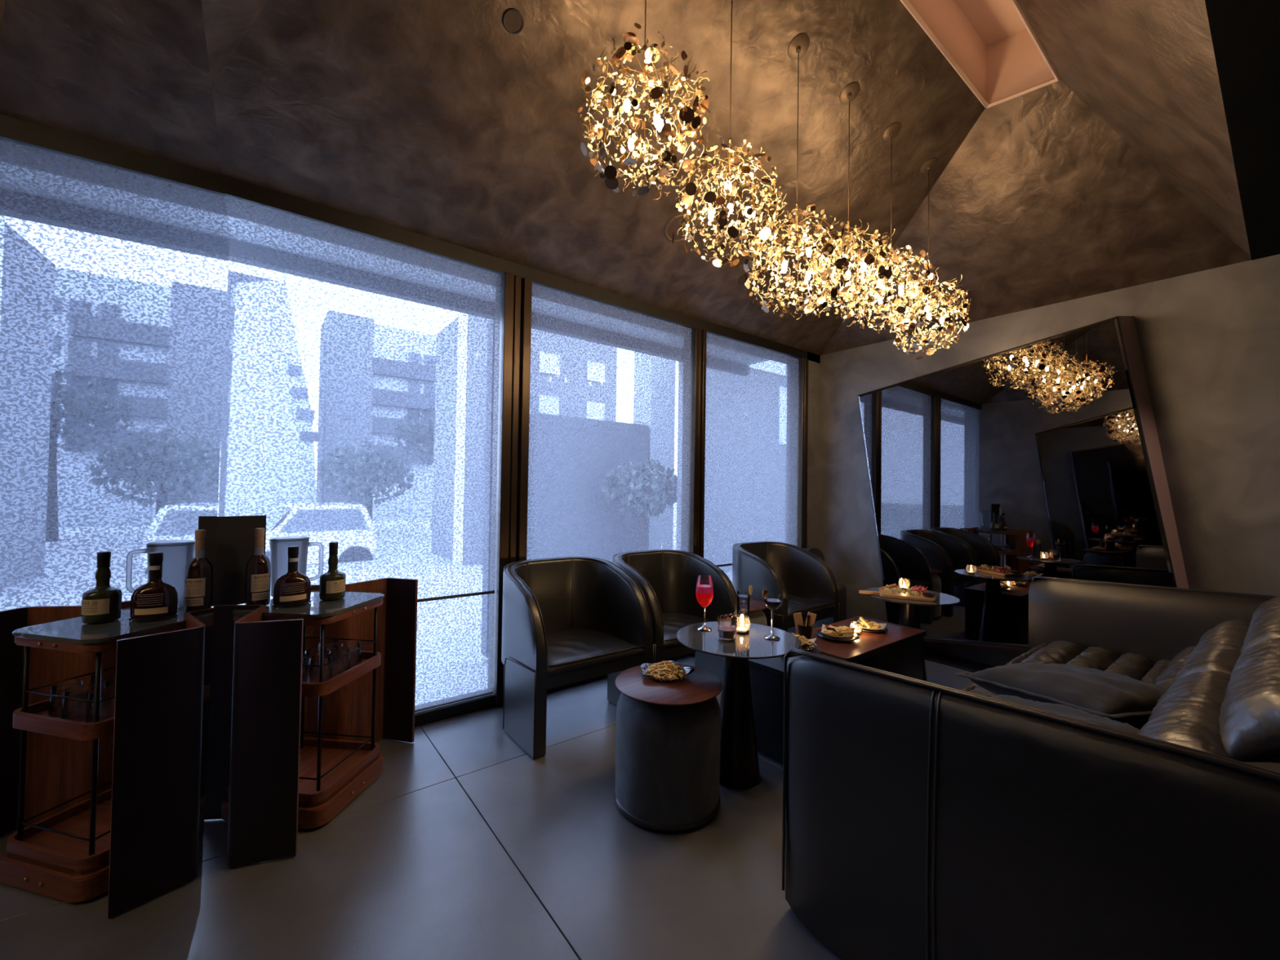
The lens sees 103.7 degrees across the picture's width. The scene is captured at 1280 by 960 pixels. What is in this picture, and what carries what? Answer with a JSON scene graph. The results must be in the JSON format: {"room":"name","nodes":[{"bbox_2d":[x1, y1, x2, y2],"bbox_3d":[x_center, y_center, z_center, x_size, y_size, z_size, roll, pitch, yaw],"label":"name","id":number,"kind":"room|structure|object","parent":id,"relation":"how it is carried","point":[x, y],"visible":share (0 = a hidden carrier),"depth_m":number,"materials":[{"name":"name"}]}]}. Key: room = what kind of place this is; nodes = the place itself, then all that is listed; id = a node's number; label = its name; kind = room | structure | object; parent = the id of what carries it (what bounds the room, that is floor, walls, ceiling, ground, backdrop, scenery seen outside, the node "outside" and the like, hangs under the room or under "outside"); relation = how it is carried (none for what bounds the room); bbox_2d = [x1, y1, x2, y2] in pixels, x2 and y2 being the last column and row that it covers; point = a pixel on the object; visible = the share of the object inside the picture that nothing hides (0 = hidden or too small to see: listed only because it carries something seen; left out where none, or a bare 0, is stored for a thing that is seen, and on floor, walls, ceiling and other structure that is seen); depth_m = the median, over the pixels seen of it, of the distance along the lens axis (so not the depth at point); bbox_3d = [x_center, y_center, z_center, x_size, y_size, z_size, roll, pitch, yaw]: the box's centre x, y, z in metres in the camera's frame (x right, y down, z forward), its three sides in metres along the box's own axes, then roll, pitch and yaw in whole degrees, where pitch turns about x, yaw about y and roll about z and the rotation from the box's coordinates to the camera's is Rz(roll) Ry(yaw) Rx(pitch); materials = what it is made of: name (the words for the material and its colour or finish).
{"room":"bar","nodes":[
{"label":"bar","id":0,"kind":"room"},
{"bbox_2d":[222,174,820,581],"bbox_3d":[-0.180,-0.049,3.504,4.820,2.720,0.223,2,-1,-38],"label":"window","id":1,"kind":"structure","parent":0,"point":[722,344],"depth_m":3.50,"materials":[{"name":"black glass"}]},
{"bbox_2d":[217,197,501,712],"bbox_3d":[-1.393,-0.001,2.469,1.426,2.418,0.012,2,-1,-38],"label":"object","id":2,"kind":"object","parent":1,"relation":"attached to","point":[273,309],"visible":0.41,"depth_m":2.52,"materials":[{"name":"grey fabric"}]},
{"bbox_2d":[526,284,691,561],"bbox_3d":[-0.155,0.035,3.419,1.336,2.418,0.012,2,-1,-38],"label":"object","id":3,"kind":"object","parent":1,"relation":"attached to","point":[560,418],"visible":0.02,"depth_m":3.36,"materials":[{"name":"grey"}]},
{"bbox_2d":[703,333,798,582],"bbox_3d":[0.966,0.068,4.280,1.241,2.418,0.012,2,-1,-38],"label":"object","id":4,"kind":"object","parent":1,"relation":"attached to","point":[763,353],"visible":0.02,"depth_m":4.24,"materials":[{"name":"grey fabric"}]},
{"bbox_2d":[187,631,973,959],"bbox_3d":[1.116,1.360,1.763,4.820,0.120,4.450,2,-1,-38],"label":"floor","id":5,"kind":"structure","parent":0,"point":[465,845],"depth_m":1.64,"materials":[{"name":"grey tile"}]},
{"bbox_2d":[204,577,417,866],"bbox_3d":[-1.356,0.868,2.069,0.501,0.786,0.856,1,-1,6],"label":"bar cabinet","id":6,"kind":"object","parent":5,"relation":"on","point":[286,753],"visible":0.93,"depth_m":1.86,"materials":[{"name":"brown wood"}]},
{"bbox_2d":[213,515,266,604],"bbox_3d":[-1.592,0.313,1.981,0.183,0.345,0.115,2,-1,-38],"label":"box","id":7,"kind":"object","parent":6,"relation":"on","point":[235,535],"visible":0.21,"depth_m":1.95,"materials":[{"name":"black cardboard"}]},
{"bbox_2d":[244,528,271,605],"bbox_3d":[-1.470,0.336,1.938,0.078,0.298,0.078,2,-1,-38],"label":"bottle","id":8,"kind":"object","parent":6,"relation":"on","point":[258,569],"visible":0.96,"depth_m":1.91,"materials":[{"name":"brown glass"}]},
{"bbox_2d":[254,579,268,598],"bbox_3d":[-1.442,0.415,1.917,0.007,0.068,0.047,0,-1,34],"label":"print","id":9,"kind":"object","parent":8,"relation":"on","point":[261,586],"depth_m":1.91,"materials":[{"name":"grey paper"}]},
{"bbox_2d":[271,546,311,608],"bbox_3d":[-1.351,0.373,1.955,0.079,0.229,0.127,0,-1,44],"label":"bottle","id":10,"kind":"object","parent":6,"relation":"on","point":[292,588],"visible":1,"depth_m":1.93,"materials":[{"name":"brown glass"}]},
{"bbox_2d":[284,582,304,593],"bbox_3d":[-1.325,0.414,1.929,0.006,0.038,0.067,0,-1,44],"label":"print","id":11,"kind":"object","parent":10,"relation":"on","point":[289,587],"depth_m":1.93,"materials":[{"name":"grey"}]},
{"bbox_2d":[268,535,323,596],"bbox_3d":[-1.464,0.363,2.121,0.175,0.247,0.141,1,-1,-5],"label":"water jug","id":12,"kind":"object","parent":6,"relation":"on","point":[279,545],"visible":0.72,"depth_m":2.07,"materials":[{"name":"white ceramic"}]},
{"bbox_2d":[227,737,379,807],"bbox_3d":[-1.330,1.163,2.021,0.392,0.048,0.377,1,-1,6],"label":"tray","id":13,"kind":"object","parent":6,"relation":"on","point":[340,780],"depth_m":2.05,"materials":[{"name":"brown wood"}]},
{"bbox_2d":[302,653,307,679],"bbox_3d":[-1.320,0.724,1.926,0.080,0.096,0.080,2,-1,-38],"label":"glass tumbler","id":14,"kind":"object","parent":6,"relation":"on","point":[304,668],"visible":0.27,"depth_m":1.96,"materials":[{"name":"clear glass"}]},
{"bbox_2d":[305,646,326,671],"bbox_3d":[-1.300,0.726,2.014,0.080,0.096,0.080,2,-1,-38],"label":"glass tumbler","id":15,"kind":"object","parent":6,"relation":"on","point":[308,652],"visible":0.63,"depth_m":2.03,"materials":[{"name":"clear glass"}]},
{"bbox_2d":[307,653,332,682],"bbox_3d":[-1.224,0.725,1.926,0.080,0.096,0.080,2,-1,-38],"label":"glass tumbler","id":16,"kind":"object","parent":6,"relation":"on","point":[313,661],"visible":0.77,"depth_m":1.94,"materials":[{"name":"clear glass"}]},
{"bbox_2d":[316,639,338,665],"bbox_3d":[-1.310,0.727,2.111,0.080,0.096,0.080,2,-1,-38],"label":"glass tumbler","id":17,"kind":"object","parent":6,"relation":"on","point":[334,642],"visible":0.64,"depth_m":2.12,"materials":[{"name":"clear glass"}]},
{"bbox_2d":[319,542,346,600],"bbox_3d":[-1.271,0.374,2.082,0.094,0.232,0.094,2,-1,-38],"label":"bottle","id":18,"kind":"object","parent":6,"relation":"on","point":[332,582],"visible":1,"depth_m":2.06,"materials":[{"name":"green glass"}]},
{"bbox_2d":[302,656,368,683],"bbox_3d":[-1.325,0.782,2.028,0.384,0.014,0.369,1,-1,6],"label":"shelf","id":19,"kind":"object","parent":6,"relation":"attached to","point":[337,670],"depth_m":2.03,"materials":[{"name":"brown wood"}]},
{"bbox_2d":[328,646,350,671],"bbox_3d":[-1.205,0.727,2.014,0.080,0.096,0.080,2,-1,-38],"label":"glass tumbler","id":20,"kind":"object","parent":6,"relation":"on","point":[347,658],"visible":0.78,"depth_m":2.04,"materials":[{"name":"clear glass"}]},
{"bbox_2d":[339,639,361,666],"bbox_3d":[-1.214,0.729,2.111,0.080,0.096,0.080,2,-1,-38],"label":"glass tumbler","id":21,"kind":"object","parent":6,"relation":"on","point":[357,644],"visible":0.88,"depth_m":2.13,"materials":[{"name":"clear glass"}]},
{"bbox_2d":[414,688,495,727],"bbox_3d":[-1.413,0.024,2.494,1.478,2.500,0.122,2,-1,-38],"label":"window","id":22,"kind":"structure","parent":5,"relation":"on","point":[460,708],"depth_m":2.73,"materials":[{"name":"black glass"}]},
{"bbox_2d":[487,271,532,707],"bbox_3d":[-0.770,0.048,2.975,0.168,2.490,0.143,2,-1,-38],"label":"window frame","id":23,"kind":"structure","parent":5,"relation":"on","point":[516,292],"depth_m":2.92,"materials":[{"name":"brown metal"}]},
{"bbox_2d":[501,556,653,759],"bbox_3d":[-0.383,0.880,2.754,0.704,0.830,0.602,2,-1,-38],"label":"armchair","id":24,"kind":"object","parent":5,"relation":"on","point":[566,620],"visible":0.99,"depth_m":2.67,"materials":[{"name":"black leather"}]},
{"bbox_2d":[546,628,644,675],"bbox_3d":[-0.365,0.893,2.730,0.568,0.054,0.535,2,-1,-38],"label":"seat cushion","id":25,"kind":"object","parent":24,"relation":"on","point":[570,651],"depth_m":2.63,"materials":[{"name":"black leather"}]},
{"bbox_2d":[546,324,689,693],"bbox_3d":[-0.175,0.060,3.445,1.388,2.500,0.122,2,-1,-38],"label":"window","id":26,"kind":"structure","parent":5,"relation":"on","point":[686,331],"depth_m":3.80,"materials":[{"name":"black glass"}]},
{"bbox_2d":[613,663,722,832],"bbox_3d":[0.112,1.052,2.034,0.433,0.474,0.433,2,-1,-38],"label":"side table","id":27,"kind":"object","parent":5,"relation":"on","point":[668,733],"visible":0.93,"depth_m":1.86,"materials":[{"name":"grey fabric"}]},
{"bbox_2d":[640,660,694,680],"bbox_3d":[0.117,0.787,2.103,0.226,0.055,0.208,1,-1,-3],"label":"plate","id":28,"kind":"object","parent":27,"relation":"on","point":[664,670],"visible":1,"depth_m":2.08,"materials":[{"name":"clear glass"}]},
{"bbox_2d":[612,549,740,682],"bbox_3d":[0.181,0.896,3.187,0.704,0.830,0.602,2,-1,-38],"label":"armchair","id":29,"kind":"object","parent":5,"relation":"on","point":[667,579],"visible":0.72,"depth_m":3.31,"materials":[{"name":"black leather"}]},
{"bbox_2d":[662,612,711,647],"bbox_3d":[0.199,0.909,3.163,0.568,0.054,0.535,2,-1,-38],"label":"seat cushion","id":30,"kind":"object","parent":29,"relation":"on","point":[673,621],"depth_m":3.14,"materials":[{"name":"black leather"}]},
{"bbox_2d":[680,326,706,656],"bbox_3d":[0.410,0.082,3.881,0.113,2.490,0.143,2,-1,-38],"label":"window frame","id":31,"kind":"structure","parent":5,"relation":"on","point":[698,337],"depth_m":3.83,"materials":[{"name":"brown metal"}]},
{"bbox_2d":[675,621,801,789],"bbox_3d":[0.423,0.995,2.211,0.539,0.605,0.539,2,-1,-38],"label":"table","id":32,"kind":"object","parent":5,"relation":"on","point":[739,757],"visible":0.81,"depth_m":2.14,"materials":[{"name":"grey stone"}]},
{"bbox_2d":[695,574,713,631],"bbox_3d":[0.298,0.568,2.329,0.083,0.245,0.083,2,-1,-38],"label":"wine glass","id":33,"kind":"object","parent":32,"relation":"on","point":[704,593],"visible":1,"depth_m":2.31,"materials":[{"name":"red"}]},
{"bbox_2d":[695,574,713,608],"bbox_3d":[0.299,0.518,2.330,0.083,0.145,0.083,2,-1,-38],"label":"bowl","id":34,"kind":"object","parent":33,"relation":"on","point":[704,593],"depth_m":2.30,"materials":[{"name":"glass"}]},
{"bbox_2d":[716,613,737,641],"bbox_3d":[0.377,0.635,2.174,0.083,0.108,0.086,2,-1,-38],"label":"glass","id":35,"kind":"object","parent":32,"relation":"on","point":[725,633],"visible":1,"depth_m":2.16,"materials":[{"name":"clear glass"}]},
{"bbox_2d":[734,613,750,633],"bbox_3d":[0.462,0.655,2.287,0.077,0.073,0.078,2,-1,-38],"label":"globe","id":36,"kind":"object","parent":32,"relation":"on","point":[747,622],"visible":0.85,"depth_m":2.30,"materials":[{"name":"clear glass"}]},
{"bbox_2d":[737,585,752,627],"bbox_3d":[0.490,0.593,2.358,0.072,0.200,0.062,1,-1,14],"label":"glass","id":37,"kind":"object","parent":32,"relation":"on","point":[750,588],"visible":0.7,"depth_m":2.37,"materials":[{"name":"yellow"}]},
{"bbox_2d":[762,588,782,639],"bbox_3d":[0.582,0.585,2.206,0.079,0.216,0.079,0,-1,31],"label":"wine glass","id":38,"kind":"object","parent":32,"relation":"on","point":[771,603],"visible":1,"depth_m":2.19,"materials":[{"name":"red"}]},
{"bbox_2d":[763,594,782,609],"bbox_3d":[0.582,0.536,2.207,0.079,0.065,0.079,2,-1,-38],"label":"bowl","id":39,"kind":"object","parent":38,"relation":"on","point":[771,603],"depth_m":2.19,"materials":[{"name":"clear glass"}]},
{"bbox_2d":[739,596,767,625],"bbox_3d":[0.661,1.087,3.476,0.433,0.474,0.433,1,-1,-5],"label":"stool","id":40,"kind":"object","parent":5,"relation":"on","point":[757,615],"visible":0.21,"depth_m":3.35,"materials":[{"name":"black leather"}]},
{"bbox_2d":[732,541,839,633],"bbox_3d":[1.072,0.922,3.870,0.704,0.830,0.602,2,-1,-38],"label":"armchair","id":41,"kind":"object","parent":5,"relation":"on","point":[806,583],"visible":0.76,"depth_m":3.84,"materials":[{"name":"black leather"}]},
{"bbox_2d":[786,594,835,617],"bbox_3d":[1.089,0.935,3.847,0.568,0.054,0.535,2,-1,-38],"label":"seat cushion","id":42,"kind":"object","parent":41,"relation":"on","point":[816,604],"depth_m":3.75,"materials":[{"name":"black leather"}]},
{"bbox_2d":[787,546,846,633],"bbox_3d":[1.555,0.964,4.360,0.440,0.720,0.370,2,-1,-38],"label":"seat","id":43,"kind":"object","parent":5,"relation":"on","point":[842,588],"visible":0.22,"depth_m":4.27,"materials":[{"name":"black leather"}]},
{"bbox_2d":[748,616,926,764],"bbox_3d":[1.070,1.099,2.760,1.260,0.436,0.415,2,-1,-38],"label":"coffee table","id":44,"kind":"object","parent":5,"relation":"on","point":[899,650],"visible":0.48,"depth_m":2.59,"materials":[{"name":"brown wood"}]},
{"bbox_2d":[788,632,820,657],"bbox_3d":[0.804,0.830,2.542,0.202,0.095,0.202,0,-1,41],"label":"plate","id":45,"kind":"object","parent":44,"relation":"on","point":[808,645],"visible":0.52,"depth_m":2.50,"materials":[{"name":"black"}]},
{"bbox_2d":[793,612,816,639],"bbox_3d":[0.910,0.806,2.780,0.108,0.148,0.085,2,-1,-38],"label":"cup","id":46,"kind":"object","parent":44,"relation":"on","point":[805,628],"visible":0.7,"depth_m":2.77,"materials":[{"name":"brown wood"}]},
{"bbox_2d":[816,624,859,640],"bbox_3d":[1.108,0.852,2.819,0.226,0.061,0.226,0,-1,24],"label":"plate","id":47,"kind":"object","parent":44,"relation":"on","point":[835,633],"visible":1,"depth_m":2.80,"materials":[{"name":"black"}]},
{"bbox_2d":[825,625,837,631],"bbox_3d":[1.089,0.843,2.852,0.070,0.023,0.070,0,-1,24],"label":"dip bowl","id":48,"kind":"object","parent":47,"relation":"on","point":[833,628],"depth_m":2.84,"materials":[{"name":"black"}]},
{"bbox_2d":[849,621,862,634],"bbox_3d":[1.246,0.855,2.900,0.069,0.062,0.070,2,-1,-38],"label":"globe","id":49,"kind":"object","parent":44,"relation":"on","point":[856,632],"visible":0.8,"depth_m":2.91,"materials":[{"name":"clear glass"}]},
{"bbox_2d":[853,617,888,631],"bbox_3d":[1.370,0.856,2.995,0.198,0.067,0.198,0,-1,35],"label":"plate","id":50,"kind":"object","parent":44,"relation":"on","point":[872,626],"visible":0.91,"depth_m":2.97,"materials":[{"name":"black"}]},
{"bbox_2d":[864,586,959,681],"bbox_3d":[1.710,1.032,3.186,0.539,0.605,0.539,2,-1,-38],"label":"table","id":51,"kind":"object","parent":5,"relation":"on","point":[909,613],"visible":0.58,"depth_m":3.13,"materials":[{"name":"grey stone"}]},
{"bbox_2d":[858,583,935,601],"bbox_3d":[1.602,0.692,3.151,0.421,0.068,0.170,0,-1,23],"label":"board","id":52,"kind":"object","parent":51,"relation":"on","point":[914,593],"visible":1,"depth_m":3.11,"materials":[{"name":"brown wood"}]},
{"bbox_2d":[921,592,935,597],"bbox_3d":[1.746,0.699,3.043,0.072,0.017,0.072,0,-1,23],"label":"sauce bowl","id":53,"kind":"object","parent":52,"relation":"on","point":[924,594],"depth_m":3.04,"materials":[{"name":"black ceramic"}]},
{"bbox_2d":[897,577,910,589],"bbox_3d":[1.770,0.697,3.366,0.073,0.068,0.074,2,-1,-38],"label":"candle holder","id":54,"kind":"object","parent":51,"relation":"on","point":[900,580],"visible":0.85,"depth_m":3.38,"materials":[{"name":"clear glass"}]},
{"bbox_2d":[924,657,977,672],"bbox_3d":[2.291,1.341,3.579,0.063,0.020,1.302,2,-1,-38],"label":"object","id":55,"kind":"object","parent":5,"relation":"on","point":[925,658],"visible":0.28,"depth_m":3.65,"materials":[{"name":"black plastic"}]},
{"bbox_2d":[782,575,1279,959],"bbox_3d":[1.751,0.853,1.695,2.392,0.910,1.304,2,-1,-38],"label":"leather sofa","id":56,"kind":"object","parent":5,"relation":"on","point":[922,820],"visible":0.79,"depth_m":1.11,"materials":[{"name":"black leather"}]},
{"bbox_2d":[954,662,1166,725],"bbox_3d":[1.507,0.730,1.736,0.510,0.173,0.502,1,-1,-17],"label":"cushion","id":57,"kind":"object","parent":56,"relation":"on","point":[1123,699],"visible":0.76,"depth_m":1.62,"materials":[{"name":"grey fabric"}]},
{"bbox_2d":[981,692,1140,733],"bbox_3d":[1.064,0.713,1.380,0.548,0.153,0.481,1,-1,-29],"label":"cushion","id":58,"kind":"object","parent":56,"relation":"on","point":[1061,709],"visible":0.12,"depth_m":1.41,"materials":[{"name":"grey fabric"}]},
{"bbox_2d":[200,0,1279,355],"bbox_3d":[1.214,-1.846,1.758,4.820,1.187,4.290,2,-1,-38],"label":"ceiling","id":59,"kind":"structure","parent":0,"point":[1081,148],"depth_m":2.42,"materials":[{"name":"brown paint"}]},
{"bbox_2d":[502,8,524,34],"bbox_3d":[-0.484,-1.752,1.920,0.080,0.038,0.074,2,-1,-32],"label":"recessed light","id":60,"kind":"object","parent":59,"relation":"in","point":[513,19],"visible":1,"depth_m":1.92,"materials":[{"name":"black"}]},
{"bbox_2d":[577,0,711,199],"bbox_3d":[0.015,-1.503,1.716,0.442,0.988,0.445,1,-1,-6],"label":"pendant lamp","id":61,"kind":"object","parent":59,"relation":"hanging from","point":[651,55],"visible":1,"depth_m":1.68,"materials":[{"name":"brown metal"}]},
{"bbox_2d":[664,213,696,242],"bbox_3d":[0.242,-1.512,3.018,0.196,0.092,0.180,2,-1,-33],"label":"ceiling speaker","id":62,"kind":"object","parent":59,"relation":"attached to","point":[674,226],"visible":0.78,"depth_m":3.01,"materials":[{"name":"brown metal"}]},
{"bbox_2d":[666,216,693,239],"bbox_3d":[0.242,-1.512,3.018,0.164,0.002,0.164,2,-27,-38],"label":"grille","id":63,"kind":"object","parent":62,"relation":"attached to","point":[674,226],"depth_m":3.02,"materials":[{"name":"brown metal"}]},
{"bbox_2d":[669,0,787,266],"bbox_3d":[0.345,-1.432,1.992,0.431,1.112,0.422,2,-1,-38],"label":"pendant lamp","id":64,"kind":"object","parent":59,"relation":"hanging from","point":[710,197],"visible":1,"depth_m":1.94,"materials":[{"name":"brown metal"}]},
{"bbox_2d":[737,33,859,319],"bbox_3d":[0.705,-1.359,2.255,0.470,1.237,0.479,1,-1,-19],"label":"pendant lamp","id":65,"kind":"object","parent":59,"relation":"hanging from","point":[798,46],"visible":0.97,"depth_m":2.23,"materials":[{"name":"brown metal"}]},
{"bbox_2d":[796,81,900,322],"bbox_3d":[1.040,-1.387,2.510,0.465,1.161,0.463,2,-1,-32],"label":"pendant lamp","id":66,"kind":"object","parent":59,"relation":"hanging from","point":[851,91],"visible":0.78,"depth_m":2.49,"materials":[{"name":"brown metal"}]},
{"bbox_2d":[844,122,941,333],"bbox_3d":[1.379,-1.392,2.774,0.450,1.132,0.434,1,-1,-7],"label":"pendant lamp","id":67,"kind":"object","parent":59,"relation":"hanging from","point":[893,130],"visible":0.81,"depth_m":2.75,"materials":[{"name":"brown metal"}]},
{"bbox_2d":[888,157,973,359],"bbox_3d":[1.747,-1.355,3.052,0.443,1.184,0.441,0,-1,30],"label":"pendant lamp","id":68,"kind":"object","parent":59,"relation":"hanging from","point":[930,164],"visible":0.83,"depth_m":3.03,"materials":[{"name":"brown metal"}]},
{"bbox_2d":[818,253,1279,666],"bbox_3d":[3.001,0.055,3.251,0.120,2.600,4.500,2,-1,-38],"label":"wall","id":69,"kind":"structure","parent":0,"point":[1209,340],"depth_m":2.94,"materials":[{"name":"grey paint"}]},
{"bbox_2d":[792,352,820,548],"bbox_3d":[1.586,0.013,4.848,0.420,2.700,0.243,2,-1,-38],"label":"window frame","id":70,"kind":"structure","parent":69,"relation":"in","point":[814,368],"depth_m":4.71,"materials":[{"name":"grey paint"}]},
{"bbox_2d":[923,648,995,671],"bbox_3d":[2.874,1.355,3.067,0.244,0.016,4.177,2,-1,-38],"label":"trim","id":71,"kind":"structure","parent":69,"relation":"attached to","point":[965,663],"depth_m":3.75,"materials":[{"name":"black"}]},
{"bbox_2d":[857,315,1188,652],"bbox_3d":[2.511,0.158,3.575,0.255,2.348,1.988,2,-1,-38],"label":"wall mirror","id":72,"kind":"object","parent":69,"relation":"attached to","point":[988,475],"visible":0.68,"depth_m":3.36,"materials":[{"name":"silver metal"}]},
{"bbox_3d":[-0.757,-0.055,0.364,0.120,2.600,4.500,2,-1,-38],"label":"wall","id":73,"kind":"structure","parent":0,"visible":0},
{"bbox_2d":[0,0,230,959],"bbox_3d":[-0.901,0.002,0.846,0.240,2.460,1.820,2,-1,-38],"label":"wall mirror","id":74,"kind":"object","parent":73,"relation":"attached to","point":[114,228],"visible":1,"depth_m":0.56,"materials":[{"name":"clear mirror"}]},
{"label":"outside","id":75,"kind":"structure","parent":0,"visible":0},
{"bbox_2d":[217,497,676,705],"bbox_3d":[-24.371,1.856,39.872,130.000,0.200,87.050,2,-1,-38],"label":"street","id":76,"kind":"structure","parent":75,"point":[386,575],"depth_m":6.11,"materials":[{"name":"grey asphalt"}]},
{"bbox_2d":[218,271,269,516],"bbox_3d":[-11.687,-2.156,14.970,1.100,7.300,2.040,2,-1,-38],"label":"street lamp","id":77,"kind":"object","parent":76,"relation":"on","point":[235,273],"visible":0.06,"depth_m":13.93,"materials":[{"name":"grey metal"}]},
{"bbox_2d":[224,280,320,519],"bbox_3d":[-9.102,-1.536,12.526,1.750,6.050,3.060,2,-1,-38],"label":"building","id":78,"kind":"structure","parent":76,"relation":"on","point":[246,340],"depth_m":11.25,"materials":[{"name":"grey concrete"}]},
{"bbox_2d":[265,502,377,564],"bbox_3d":[-6.246,1.106,9.336,2.114,1.338,1.660,2,-1,-43],"label":"parked car","id":79,"kind":"object","parent":76,"relation":"on","point":[306,509],"visible":0.12,"depth_m":9.00,"materials":[{"name":"white paint"}]},
{"bbox_2d":[316,310,374,504],"bbox_3d":[-8.697,-1.539,14.766,1.120,6.150,2.000,2,-1,-38],"label":"building","id":80,"kind":"structure","parent":76,"relation":"on","point":[340,313],"depth_m":13.99,"materials":[{"name":"grey concrete"}]},
{"bbox_2d":[315,440,413,519],"bbox_3d":[-6.381,0.269,11.732,2.002,2.508,2.099,2,-1,-38],"label":"street tree","id":81,"kind":"object","parent":76,"relation":"on","point":[351,447],"visible":0.36,"depth_m":11.47,"materials":[{"name":"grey plant"}]},
{"bbox_2d":[370,324,436,520],"bbox_3d":[-10.701,-2.239,21.901,4.200,7.750,4.250,2,-1,-38],"label":"apartment building","id":82,"kind":"structure","parent":76,"relation":"on","point":[381,327],"depth_m":20.28,"materials":[{"name":"grey concrete"}]},
{"bbox_2d":[392,408,435,524],"bbox_3d":[-6.616,-0.417,16.347,2.652,4.036,2.595,2,-1,-38],"label":"street tree","id":83,"kind":"object","parent":76,"relation":"on","point":[414,411],"visible":0.17,"depth_m":15.88,"materials":[{"name":"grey plant"}]},
{"bbox_2d":[227,215,676,656],"bbox_3d":[-2.842,-0.113,2.244,10.220,2.920,1.020,2,-1,-38],"label":"canopy","id":84,"kind":"object","parent":76,"relation":"on","point":[337,264],"visible":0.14,"depth_m":3.38,"materials":[{"name":"grey"}]},
{"bbox_2d":[453,312,467,565],"bbox_3d":[-3.202,-0.810,8.970,0.130,4.650,0.120,2,-1,-38],"label":"post","id":85,"kind":"object","parent":76,"relation":"on","point":[463,324],"visible":0.29,"depth_m":8.92,"materials":[{"name":"white"}]},
{"bbox_2d":[431,315,491,564],"bbox_3d":[-3.351,-0.768,10.041,0.920,4.600,2.000,2,-1,-38],"label":"annex building","id":86,"kind":"structure","parent":76,"relation":"on","point":[456,321],"depth_m":9.42,"materials":[{"name":"grey concrete"}]},
{"bbox_2d":[529,328,617,421],"bbox_3d":[-2.753,-1.571,14.894,2.900,6.400,3.040,2,-1,-38],"label":"building","id":87,"kind":"structure","parent":76,"relation":"on","point":[534,332],"depth_m":13.72,"materials":[{"name":"grey concrete"}]},
{"bbox_2d":[526,413,648,561],"bbox_3d":[-1.116,0.213,9.860,2.450,2.700,1.000,2,-1,-38],"label":"building","id":88,"kind":"structure","parent":76,"relation":"on","point":[537,414],"depth_m":9.21,"materials":[{"name":"grey concrete"}]},
{"bbox_2d":[601,457,676,551],"bbox_3d":[0.051,0.585,9.138,1.463,1.981,1.436,2,-1,-38],"label":"street tree","id":89,"kind":"object","parent":76,"relation":"on","point":[657,469],"visible":0.41,"depth_m":8.87,"materials":[{"name":"grey plant"}]},
{"bbox_2d":[633,351,675,550],"bbox_3d":[0.292,-0.851,10.696,0.650,4.900,0.600,2,-1,-38],"label":"wall","id":90,"kind":"structure","parent":76,"relation":"on","point":[673,361],"depth_m":10.47,"materials":[{"name":"grey concrete"}]},
{"bbox_2d":[675,366,683,550],"bbox_3d":[2.281,-0.690,9.619,3.700,4.600,0.530,2,-1,-38],"label":"wall","id":91,"kind":"structure","parent":76,"relation":"on","point":[681,402],"depth_m":8.65,"materials":[{"name":"grey"}]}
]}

